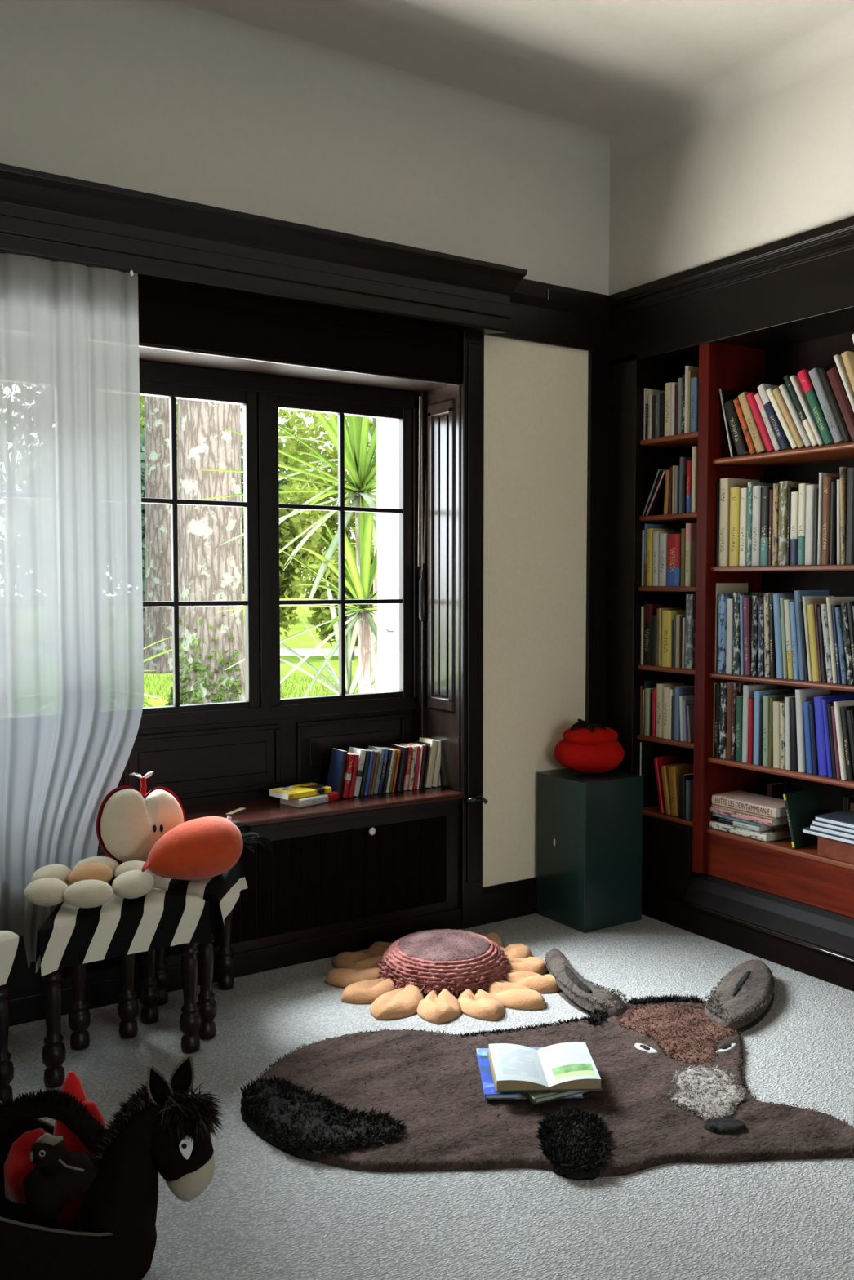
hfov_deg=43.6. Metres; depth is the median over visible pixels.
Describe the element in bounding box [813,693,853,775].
book
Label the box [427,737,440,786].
book
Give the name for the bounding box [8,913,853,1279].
floor
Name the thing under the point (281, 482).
leafy tree
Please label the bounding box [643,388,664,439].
book
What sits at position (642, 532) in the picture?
book
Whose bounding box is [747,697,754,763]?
book
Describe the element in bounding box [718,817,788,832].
book
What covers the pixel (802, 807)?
book
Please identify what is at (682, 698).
book
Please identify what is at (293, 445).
leafy tree
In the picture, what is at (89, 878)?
cushion
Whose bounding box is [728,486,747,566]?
book
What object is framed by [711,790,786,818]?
book
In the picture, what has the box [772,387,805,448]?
book
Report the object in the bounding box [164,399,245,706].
tree
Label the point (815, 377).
book
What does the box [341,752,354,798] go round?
book
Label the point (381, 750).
book
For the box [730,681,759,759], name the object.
book
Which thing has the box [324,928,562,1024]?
cushion
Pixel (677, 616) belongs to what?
book
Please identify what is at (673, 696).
book
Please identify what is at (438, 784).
book
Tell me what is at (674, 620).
book
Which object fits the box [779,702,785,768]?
book
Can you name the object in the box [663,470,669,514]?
book
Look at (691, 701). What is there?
book
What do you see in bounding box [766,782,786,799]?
book
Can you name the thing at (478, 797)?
handle
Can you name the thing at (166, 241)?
crown molding
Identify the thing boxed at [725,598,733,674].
book
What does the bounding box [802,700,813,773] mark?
book
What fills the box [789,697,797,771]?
book
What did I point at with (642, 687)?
book
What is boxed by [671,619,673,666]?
book
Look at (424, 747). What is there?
book
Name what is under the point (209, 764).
wall paneling
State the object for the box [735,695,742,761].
book
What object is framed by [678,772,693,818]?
book
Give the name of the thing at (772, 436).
book
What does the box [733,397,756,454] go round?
book
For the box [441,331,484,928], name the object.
trim
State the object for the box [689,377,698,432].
book
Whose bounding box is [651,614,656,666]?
book
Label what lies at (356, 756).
book
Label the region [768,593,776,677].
book
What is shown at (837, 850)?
wooden box
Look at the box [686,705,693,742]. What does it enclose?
book
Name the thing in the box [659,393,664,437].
book
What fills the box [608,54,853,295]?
wall
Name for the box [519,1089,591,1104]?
book
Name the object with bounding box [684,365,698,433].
book
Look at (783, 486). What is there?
book
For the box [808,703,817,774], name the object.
book
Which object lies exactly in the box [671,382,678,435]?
book
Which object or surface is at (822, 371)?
book
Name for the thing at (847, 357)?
book
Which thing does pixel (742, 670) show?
book
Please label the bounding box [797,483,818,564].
book
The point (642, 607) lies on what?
book
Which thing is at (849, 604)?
book
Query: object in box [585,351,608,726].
trim
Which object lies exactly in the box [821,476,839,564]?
book
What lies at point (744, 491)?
book
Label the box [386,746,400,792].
book
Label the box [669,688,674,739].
book
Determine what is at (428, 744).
book
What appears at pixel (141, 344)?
trim
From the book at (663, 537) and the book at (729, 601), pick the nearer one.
the book at (729, 601)
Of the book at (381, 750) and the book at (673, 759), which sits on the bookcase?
the book at (673, 759)
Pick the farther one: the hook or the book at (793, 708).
the hook
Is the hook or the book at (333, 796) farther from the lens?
the hook
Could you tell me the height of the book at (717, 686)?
0.311 m
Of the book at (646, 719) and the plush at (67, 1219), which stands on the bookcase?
the book at (646, 719)
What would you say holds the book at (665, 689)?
on the bookcase
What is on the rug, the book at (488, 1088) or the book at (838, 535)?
the book at (488, 1088)
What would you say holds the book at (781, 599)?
on the bookcase
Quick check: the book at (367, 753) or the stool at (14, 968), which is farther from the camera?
the book at (367, 753)
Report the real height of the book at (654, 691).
0.213 m
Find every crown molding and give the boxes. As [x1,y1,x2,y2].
[0,163,611,353]
[608,216,853,365]
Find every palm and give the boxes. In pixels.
[143,636,182,706]
[197,412,377,697]
[278,417,377,698]
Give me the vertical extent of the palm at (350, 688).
3.767 m
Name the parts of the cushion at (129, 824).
stem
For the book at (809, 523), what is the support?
on the bookcase
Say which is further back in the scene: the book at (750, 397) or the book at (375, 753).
the book at (375, 753)
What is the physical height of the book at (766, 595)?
0.340 m
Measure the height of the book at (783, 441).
0.280 m
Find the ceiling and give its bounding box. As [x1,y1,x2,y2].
[17,0,853,168]
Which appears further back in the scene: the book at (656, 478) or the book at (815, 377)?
the book at (656, 478)
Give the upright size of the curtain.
2.359 m
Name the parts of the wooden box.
lid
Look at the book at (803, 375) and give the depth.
4.08 m
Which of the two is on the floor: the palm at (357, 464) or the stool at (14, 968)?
the stool at (14, 968)
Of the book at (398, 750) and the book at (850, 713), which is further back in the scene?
the book at (398, 750)
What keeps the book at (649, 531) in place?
on the bookcase
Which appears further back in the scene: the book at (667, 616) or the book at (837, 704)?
the book at (667, 616)
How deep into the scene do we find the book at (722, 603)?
4.49 m
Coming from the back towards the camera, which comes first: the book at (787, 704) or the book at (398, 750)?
the book at (398, 750)
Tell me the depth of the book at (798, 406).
4.14 m
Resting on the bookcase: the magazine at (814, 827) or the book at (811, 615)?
the book at (811, 615)
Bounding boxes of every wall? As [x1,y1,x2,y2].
[0,0,609,887]
[377,417,399,692]
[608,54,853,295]
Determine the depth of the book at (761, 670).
4.33 m
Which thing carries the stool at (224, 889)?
on the floor
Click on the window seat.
(262, 815)
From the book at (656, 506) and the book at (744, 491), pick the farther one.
the book at (656, 506)
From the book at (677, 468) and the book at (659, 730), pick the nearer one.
the book at (677, 468)
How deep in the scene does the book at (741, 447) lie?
4.40 m
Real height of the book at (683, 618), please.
0.222 m
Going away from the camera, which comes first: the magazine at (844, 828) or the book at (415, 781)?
the magazine at (844, 828)
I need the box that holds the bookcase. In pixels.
[605,309,853,991]
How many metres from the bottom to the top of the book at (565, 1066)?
0.033 m
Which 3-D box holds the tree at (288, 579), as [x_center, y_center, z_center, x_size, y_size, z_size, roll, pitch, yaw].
[-3.610,-1.753,24.736,2.361,4.040,2.272,-3,4,-44]
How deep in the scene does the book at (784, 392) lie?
4.16 m
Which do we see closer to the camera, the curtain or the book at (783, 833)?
the curtain
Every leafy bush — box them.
[140,433,177,654]
[300,537,373,660]
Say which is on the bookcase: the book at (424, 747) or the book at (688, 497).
the book at (688, 497)
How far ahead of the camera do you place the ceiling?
3.97 m
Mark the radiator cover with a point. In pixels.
(330, 889)
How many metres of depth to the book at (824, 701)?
4.08 m
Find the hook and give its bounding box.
[385,628,393,632]
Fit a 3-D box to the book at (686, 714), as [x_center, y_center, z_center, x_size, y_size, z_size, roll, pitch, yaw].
[1.184,0.362,4.684,0.130,0.162,0.024,-2,4,-33]
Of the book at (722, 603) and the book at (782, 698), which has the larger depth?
the book at (722, 603)
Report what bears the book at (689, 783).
on the bookcase
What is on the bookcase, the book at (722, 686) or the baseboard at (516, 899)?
the book at (722, 686)
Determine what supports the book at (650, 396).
on the bookcase
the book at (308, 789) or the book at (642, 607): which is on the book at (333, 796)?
the book at (308, 789)
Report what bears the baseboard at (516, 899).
attached to the wall at (82, 99)
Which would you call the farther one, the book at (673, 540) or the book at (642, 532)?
the book at (642, 532)
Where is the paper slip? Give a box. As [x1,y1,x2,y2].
[226,807,245,814]
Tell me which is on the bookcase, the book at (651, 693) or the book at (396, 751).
the book at (651, 693)
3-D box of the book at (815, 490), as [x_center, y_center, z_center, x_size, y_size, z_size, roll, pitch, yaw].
[1.568,-0.438,4.143,0.194,0.293,0.020,-2,4,-33]
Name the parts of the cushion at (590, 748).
stem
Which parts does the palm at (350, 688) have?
blade, blade, blade, blade, blade, blade, blade, blade, blade, blade, blade, blade, blade, blade, blade, stem, blade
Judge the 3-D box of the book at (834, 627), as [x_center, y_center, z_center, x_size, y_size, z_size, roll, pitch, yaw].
[1.625,0.013,4.089,0.188,0.298,0.052,-2,4,-33]
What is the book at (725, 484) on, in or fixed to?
on the bookcase
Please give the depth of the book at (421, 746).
4.64 m
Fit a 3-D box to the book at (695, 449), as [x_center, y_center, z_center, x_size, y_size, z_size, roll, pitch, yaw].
[1.202,-0.690,4.614,0.148,0.281,0.024,-2,4,-33]
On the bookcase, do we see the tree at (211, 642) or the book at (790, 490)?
the book at (790, 490)
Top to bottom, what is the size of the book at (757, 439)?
0.262 m
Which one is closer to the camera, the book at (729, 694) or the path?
the book at (729, 694)
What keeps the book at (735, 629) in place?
on the bookcase
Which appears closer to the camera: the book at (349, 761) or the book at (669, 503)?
the book at (349, 761)
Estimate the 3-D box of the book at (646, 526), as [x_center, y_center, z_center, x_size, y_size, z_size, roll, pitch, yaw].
[1.043,-0.387,4.869,0.137,0.281,0.012,-2,4,-33]
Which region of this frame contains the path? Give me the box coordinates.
[280,648,358,656]
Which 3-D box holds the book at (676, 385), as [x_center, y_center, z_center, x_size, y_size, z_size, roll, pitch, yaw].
[1.138,-1.004,4.684,0.133,0.218,0.014,-2,4,-33]
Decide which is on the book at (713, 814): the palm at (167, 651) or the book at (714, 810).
the book at (714, 810)
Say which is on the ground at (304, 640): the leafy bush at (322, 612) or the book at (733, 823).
the leafy bush at (322, 612)
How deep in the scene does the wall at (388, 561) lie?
4.89 m
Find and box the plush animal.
[22,1132,99,1220]
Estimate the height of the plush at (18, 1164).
0.156 m
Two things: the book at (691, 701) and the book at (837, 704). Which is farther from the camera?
the book at (691, 701)
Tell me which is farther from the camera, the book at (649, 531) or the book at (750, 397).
the book at (649, 531)
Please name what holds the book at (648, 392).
on the bookcase
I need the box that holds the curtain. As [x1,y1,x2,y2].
[0,252,143,968]
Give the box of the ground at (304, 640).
[143,594,358,706]
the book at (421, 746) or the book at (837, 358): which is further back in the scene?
the book at (421, 746)
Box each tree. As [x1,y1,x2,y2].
[139,395,177,514]
[139,396,145,443]
[143,395,173,673]
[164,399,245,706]
[240,407,321,544]
[241,476,324,636]
[278,408,377,595]
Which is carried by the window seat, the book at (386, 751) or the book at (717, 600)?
the book at (386, 751)
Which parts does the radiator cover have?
knob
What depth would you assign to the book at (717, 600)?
4.52 m
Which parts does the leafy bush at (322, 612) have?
stem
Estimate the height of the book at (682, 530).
0.251 m
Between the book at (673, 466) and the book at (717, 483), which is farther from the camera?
the book at (673, 466)
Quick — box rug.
[240,948,853,1180]
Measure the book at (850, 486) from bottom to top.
0.358 m
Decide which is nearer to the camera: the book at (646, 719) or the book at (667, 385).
the book at (667, 385)
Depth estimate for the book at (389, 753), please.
4.55 m
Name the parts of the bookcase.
post, shelf, shelf, shelf, shelf, shelf, panel, shelf, post, moulding, panel, shelf, kick panel, shelf, shelf, shelf, shelf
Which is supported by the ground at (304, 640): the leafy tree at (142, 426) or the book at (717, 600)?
the leafy tree at (142, 426)
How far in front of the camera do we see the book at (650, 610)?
4.83 m
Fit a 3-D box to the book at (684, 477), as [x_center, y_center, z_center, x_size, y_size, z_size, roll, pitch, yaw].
[1.163,-0.634,4.656,0.132,0.164,0.011,-2,4,-33]
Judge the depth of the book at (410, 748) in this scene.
4.61 m
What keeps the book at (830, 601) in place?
on the bookcase
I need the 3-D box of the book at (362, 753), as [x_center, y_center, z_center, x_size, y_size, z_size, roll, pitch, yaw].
[-0.309,0.557,4.526,0.064,0.196,0.108,-2,4,-33]
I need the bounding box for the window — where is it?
[138,360,460,791]
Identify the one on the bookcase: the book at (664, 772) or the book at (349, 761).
the book at (664, 772)
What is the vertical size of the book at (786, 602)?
0.315 m
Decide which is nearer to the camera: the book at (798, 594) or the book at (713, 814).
the book at (798, 594)
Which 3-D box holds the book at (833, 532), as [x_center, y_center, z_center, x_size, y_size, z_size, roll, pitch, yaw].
[1.605,-0.443,4.081,0.187,0.310,0.018,-2,4,-33]
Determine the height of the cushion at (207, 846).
0.201 m
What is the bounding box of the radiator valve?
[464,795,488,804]
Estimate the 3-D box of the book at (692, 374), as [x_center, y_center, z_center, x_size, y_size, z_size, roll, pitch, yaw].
[1.183,-1.025,4.622,0.137,0.267,0.007,-2,4,-33]
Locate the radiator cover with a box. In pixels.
[7,804,461,1026]
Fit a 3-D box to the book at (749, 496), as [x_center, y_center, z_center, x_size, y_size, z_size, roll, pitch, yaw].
[1.388,-0.476,4.407,0.179,0.340,0.025,-2,4,-33]
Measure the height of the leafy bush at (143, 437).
4.580 m
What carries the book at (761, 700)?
on the bookcase
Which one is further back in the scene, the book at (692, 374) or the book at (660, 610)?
the book at (660, 610)
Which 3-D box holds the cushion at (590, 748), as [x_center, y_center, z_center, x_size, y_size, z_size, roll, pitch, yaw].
[0.729,0.468,4.747,0.316,0.244,0.303,-2,4,-33]
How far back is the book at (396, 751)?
4.57 m
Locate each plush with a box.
[4,1128,46,1204]
[53,1071,106,1231]
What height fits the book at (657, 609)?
0.258 m
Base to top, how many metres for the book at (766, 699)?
0.286 m
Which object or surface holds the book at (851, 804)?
on the bookcase
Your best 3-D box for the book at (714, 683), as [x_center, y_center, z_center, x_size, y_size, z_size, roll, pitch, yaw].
[1.299,0.338,4.597,0.186,0.316,0.007,-2,4,-33]
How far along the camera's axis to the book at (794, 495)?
4.17 m
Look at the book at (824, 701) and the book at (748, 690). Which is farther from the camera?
the book at (748, 690)
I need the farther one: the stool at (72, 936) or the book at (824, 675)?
the book at (824, 675)
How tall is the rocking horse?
0.495 m
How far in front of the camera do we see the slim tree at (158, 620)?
18.75 m
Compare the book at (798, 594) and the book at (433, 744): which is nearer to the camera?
the book at (798, 594)
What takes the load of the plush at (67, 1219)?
in the rocking horse
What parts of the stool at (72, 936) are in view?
leg, leg, leg, leg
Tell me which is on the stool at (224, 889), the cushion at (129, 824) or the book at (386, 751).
the cushion at (129, 824)
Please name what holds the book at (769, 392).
on the bookcase
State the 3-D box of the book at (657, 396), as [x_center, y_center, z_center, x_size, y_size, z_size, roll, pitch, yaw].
[1.082,-0.998,4.787,0.149,0.195,0.025,-2,4,-33]
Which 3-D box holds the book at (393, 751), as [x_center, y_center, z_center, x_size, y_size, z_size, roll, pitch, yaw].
[-0.182,0.559,4.602,0.047,0.183,0.104,-2,4,-33]
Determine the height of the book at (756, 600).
0.328 m
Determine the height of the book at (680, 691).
0.234 m
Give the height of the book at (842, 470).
0.364 m
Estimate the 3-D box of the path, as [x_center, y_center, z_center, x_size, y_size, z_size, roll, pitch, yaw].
[-4.000,0.274,24.352,24.867,0.001,17.484,-2,4,-33]
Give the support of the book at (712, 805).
on the book at (714, 810)
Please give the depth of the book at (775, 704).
4.28 m
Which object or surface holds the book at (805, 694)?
on the bookcase
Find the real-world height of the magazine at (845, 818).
0.018 m
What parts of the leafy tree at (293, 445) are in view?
stem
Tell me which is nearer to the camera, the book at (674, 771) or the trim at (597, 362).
the book at (674, 771)
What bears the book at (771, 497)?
on the bookcase
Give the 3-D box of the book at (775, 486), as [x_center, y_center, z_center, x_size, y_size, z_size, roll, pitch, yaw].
[1.457,-0.463,4.299,0.176,0.326,0.026,-2,3,-33]
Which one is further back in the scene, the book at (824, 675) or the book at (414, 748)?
the book at (414, 748)
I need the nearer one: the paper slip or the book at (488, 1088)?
the book at (488, 1088)
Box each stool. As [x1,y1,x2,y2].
[0,930,31,1102]
[35,885,213,1087]
[138,857,248,1039]
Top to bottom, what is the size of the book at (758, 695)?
0.300 m
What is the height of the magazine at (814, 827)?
0.020 m
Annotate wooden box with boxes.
[817,835,853,864]
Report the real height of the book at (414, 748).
0.189 m
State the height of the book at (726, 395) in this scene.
0.293 m
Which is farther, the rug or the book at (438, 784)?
the book at (438, 784)
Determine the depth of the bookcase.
4.53 m
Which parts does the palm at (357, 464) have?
blade, blade, blade, blade, blade, blade, blade, blade, blade, blade, blade, blade, blade, blade, blade, blade, blade, blade, blade, blade, blade, blade, blade, blade, blade, blade, blade, blade, blade, blade, blade, blade, stem, blade, stem, blade, blade, blade, blade, blade, blade, blade, blade, blade, blade, blade, blade, blade, blade, blade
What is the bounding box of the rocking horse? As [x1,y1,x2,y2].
[0,1055,224,1279]
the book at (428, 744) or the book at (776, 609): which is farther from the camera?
the book at (428, 744)
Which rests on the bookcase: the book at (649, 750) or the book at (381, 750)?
the book at (649, 750)
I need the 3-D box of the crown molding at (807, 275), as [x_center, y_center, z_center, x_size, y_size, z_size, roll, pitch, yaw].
[2.565,-1.275,2.283,0.050,0.316,6.330,-2,4,-33]
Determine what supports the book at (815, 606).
on the bookcase
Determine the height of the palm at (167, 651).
1.614 m
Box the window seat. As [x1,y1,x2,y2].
[97,785,464,854]
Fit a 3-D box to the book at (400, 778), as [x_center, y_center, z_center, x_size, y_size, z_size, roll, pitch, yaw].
[-0.131,0.554,4.632,0.060,0.192,0.107,-2,4,-33]
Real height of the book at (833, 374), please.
0.292 m
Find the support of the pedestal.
on the floor
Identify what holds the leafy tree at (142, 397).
on the ground at (304, 640)
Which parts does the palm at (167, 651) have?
blade, blade, blade, blade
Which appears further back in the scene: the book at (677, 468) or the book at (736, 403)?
the book at (677, 468)
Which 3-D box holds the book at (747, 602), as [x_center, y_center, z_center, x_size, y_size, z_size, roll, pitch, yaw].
[1.384,-0.017,4.436,0.177,0.320,0.046,-2,4,-33]
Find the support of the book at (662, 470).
on the bookcase
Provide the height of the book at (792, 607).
0.306 m
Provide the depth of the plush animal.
2.14 m
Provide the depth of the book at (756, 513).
4.33 m
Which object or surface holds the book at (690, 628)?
on the bookcase
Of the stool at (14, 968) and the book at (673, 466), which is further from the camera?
the book at (673, 466)
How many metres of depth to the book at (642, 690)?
4.87 m
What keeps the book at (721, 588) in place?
on the bookcase
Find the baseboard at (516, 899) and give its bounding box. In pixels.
[482,876,536,924]
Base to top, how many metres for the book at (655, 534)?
0.245 m
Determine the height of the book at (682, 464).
0.243 m
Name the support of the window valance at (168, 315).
attached to the wall at (82, 99)
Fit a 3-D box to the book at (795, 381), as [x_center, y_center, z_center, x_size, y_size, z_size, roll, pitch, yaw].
[1.537,-0.888,4.166,0.188,0.290,0.159,-2,4,-33]
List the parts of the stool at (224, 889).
leg, leg, leg, leg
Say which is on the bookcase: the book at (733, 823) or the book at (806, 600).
the book at (806, 600)
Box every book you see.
[269,782,331,799]
[280,791,338,807]
[326,748,347,799]
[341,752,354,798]
[347,746,366,796]
[347,751,359,797]
[358,747,370,795]
[359,747,374,795]
[365,747,379,795]
[367,751,377,795]
[368,745,385,794]
[373,746,388,793]
[380,746,392,793]
[381,746,395,792]
[383,746,397,792]
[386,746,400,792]
[390,743,408,791]
[395,743,412,790]
[400,743,417,790]
[404,742,420,789]
[408,742,422,789]
[412,742,426,788]
[414,740,430,788]
[418,737,438,787]
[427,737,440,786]
[437,773,440,786]
[475,1047,583,1099]
[487,1042,602,1092]
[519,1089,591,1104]
[639,685,644,734]
[639,741,662,808]
[640,606,644,664]
[641,469,662,515]
[641,529,644,586]
[642,689,644,734]
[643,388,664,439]
[643,524,667,586]
[643,604,672,665]
[643,679,666,734]
[644,389,664,439]
[644,469,666,515]
[644,687,656,735]
[645,471,665,515]
[645,528,674,586]
[647,394,653,439]
[649,692,652,735]
[651,395,655,438]
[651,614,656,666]
[651,688,656,736]
[652,531,679,586]
[653,755,678,813]
[654,393,660,438]
[655,682,684,737]
[656,608,658,666]
[657,607,682,666]
[658,533,671,586]
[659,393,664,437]
[660,762,687,814]
[661,609,685,666]
[662,684,688,738]
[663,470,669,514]
[664,382,672,436]
[666,533,680,586]
[667,466,672,514]
[667,763,693,816]
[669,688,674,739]
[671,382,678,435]
[671,465,676,514]
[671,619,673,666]
[671,695,674,739]
[673,615,675,667]
[674,384,678,435]
[674,466,679,513]
[674,685,694,740]
[675,613,685,667]
[677,377,682,434]
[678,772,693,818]
[679,457,692,513]
[679,616,685,667]
[679,694,693,741]
[680,528,685,586]
[681,373,684,433]
[681,617,685,668]
[682,475,686,513]
[682,699,693,741]
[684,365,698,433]
[684,523,696,586]
[684,594,695,669]
[684,704,693,742]
[684,779,693,819]
[685,460,691,512]
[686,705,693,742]
[688,370,698,432]
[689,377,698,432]
[691,446,697,512]
[709,819,791,842]
[710,806,788,826]
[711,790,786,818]
[711,804,786,820]
[711,813,768,826]
[712,680,738,756]
[714,582,747,672]
[714,684,719,757]
[715,482,719,566]
[716,594,733,673]
[716,600,718,656]
[718,477,759,566]
[718,682,727,759]
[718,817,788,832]
[719,388,742,457]
[723,400,750,456]
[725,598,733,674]
[725,680,743,759]
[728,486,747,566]
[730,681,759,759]
[732,592,764,674]
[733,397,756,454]
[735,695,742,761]
[737,391,767,453]
[738,488,747,565]
[739,595,763,675]
[742,597,751,675]
[742,683,777,762]
[746,392,774,452]
[746,481,773,565]
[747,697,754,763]
[751,485,773,565]
[751,595,763,675]
[752,688,790,764]
[754,392,781,451]
[756,383,791,450]
[757,604,764,676]
[759,486,773,565]
[759,699,762,764]
[762,693,795,766]
[763,592,794,677]
[765,387,798,448]
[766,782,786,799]
[768,489,773,565]
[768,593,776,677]
[768,695,795,766]
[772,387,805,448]
[772,483,778,565]
[772,593,794,678]
[772,700,784,768]
[777,480,817,565]
[778,384,812,447]
[779,597,794,678]
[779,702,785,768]
[782,374,818,446]
[782,788,820,848]
[783,599,794,679]
[784,696,795,769]
[786,487,798,565]
[789,375,824,445]
[789,491,798,564]
[789,601,799,679]
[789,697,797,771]
[793,590,828,679]
[795,688,830,772]
[796,368,834,444]
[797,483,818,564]
[799,601,808,680]
[802,595,834,680]
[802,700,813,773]
[804,484,818,564]
[805,604,820,681]
[808,367,844,444]
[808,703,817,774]
[813,488,818,564]
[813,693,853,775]
[814,604,822,682]
[817,367,852,442]
[817,472,839,564]
[817,607,826,682]
[820,604,832,682]
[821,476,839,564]
[822,696,853,777]
[826,366,853,441]
[826,596,853,683]
[826,702,836,777]
[829,482,836,564]
[831,604,841,683]
[831,706,840,778]
[833,354,853,412]
[833,699,853,779]
[834,607,848,684]
[836,479,840,564]
[839,466,848,564]
[840,351,853,392]
[840,602,853,684]
[840,706,853,780]
[841,794,853,810]
[844,467,853,564]
[845,709,853,773]
[846,600,853,678]
[849,801,853,810]
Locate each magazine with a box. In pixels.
[802,826,853,844]
[809,823,853,839]
[812,819,853,833]
[815,809,853,828]
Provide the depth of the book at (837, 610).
4.01 m
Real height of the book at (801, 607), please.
0.309 m
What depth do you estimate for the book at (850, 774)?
4.01 m
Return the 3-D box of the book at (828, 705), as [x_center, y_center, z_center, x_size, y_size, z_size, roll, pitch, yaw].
[1.612,0.382,4.113,0.176,0.282,0.047,-2,4,-33]
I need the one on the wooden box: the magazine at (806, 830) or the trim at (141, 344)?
the magazine at (806, 830)
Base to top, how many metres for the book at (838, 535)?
0.319 m
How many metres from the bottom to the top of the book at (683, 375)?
0.256 m
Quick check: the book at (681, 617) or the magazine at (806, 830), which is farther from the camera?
the book at (681, 617)
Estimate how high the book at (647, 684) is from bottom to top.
0.246 m
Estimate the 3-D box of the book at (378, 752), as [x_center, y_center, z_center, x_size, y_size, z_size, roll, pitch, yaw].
[-0.246,0.561,4.561,0.045,0.184,0.107,-2,4,-33]
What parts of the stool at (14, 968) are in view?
leg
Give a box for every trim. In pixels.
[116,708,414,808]
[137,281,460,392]
[138,341,461,386]
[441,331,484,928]
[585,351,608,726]
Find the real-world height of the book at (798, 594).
0.352 m
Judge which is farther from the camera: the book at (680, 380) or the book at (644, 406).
the book at (644, 406)
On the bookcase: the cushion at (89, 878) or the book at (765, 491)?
the book at (765, 491)
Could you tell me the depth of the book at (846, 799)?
4.24 m
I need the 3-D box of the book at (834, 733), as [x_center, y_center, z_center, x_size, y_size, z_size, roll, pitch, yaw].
[1.632,0.386,4.106,0.196,0.274,0.050,-2,4,-33]
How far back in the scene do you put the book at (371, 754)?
4.50 m
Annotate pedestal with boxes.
[536,768,643,933]
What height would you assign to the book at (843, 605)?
0.308 m
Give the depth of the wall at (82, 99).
4.45 m
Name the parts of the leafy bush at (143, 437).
stem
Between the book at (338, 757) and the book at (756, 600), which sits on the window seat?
the book at (338, 757)
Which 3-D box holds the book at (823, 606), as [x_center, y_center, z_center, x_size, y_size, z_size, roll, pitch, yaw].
[1.603,0.010,4.122,0.199,0.301,0.062,-2,4,-33]
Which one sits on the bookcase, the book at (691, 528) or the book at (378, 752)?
the book at (691, 528)
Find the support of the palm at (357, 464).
on the path
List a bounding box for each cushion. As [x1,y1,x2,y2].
[24,856,156,908]
[96,771,186,864]
[142,815,271,879]
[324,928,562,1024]
[554,718,624,773]
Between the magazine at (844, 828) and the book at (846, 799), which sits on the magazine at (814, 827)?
the magazine at (844, 828)

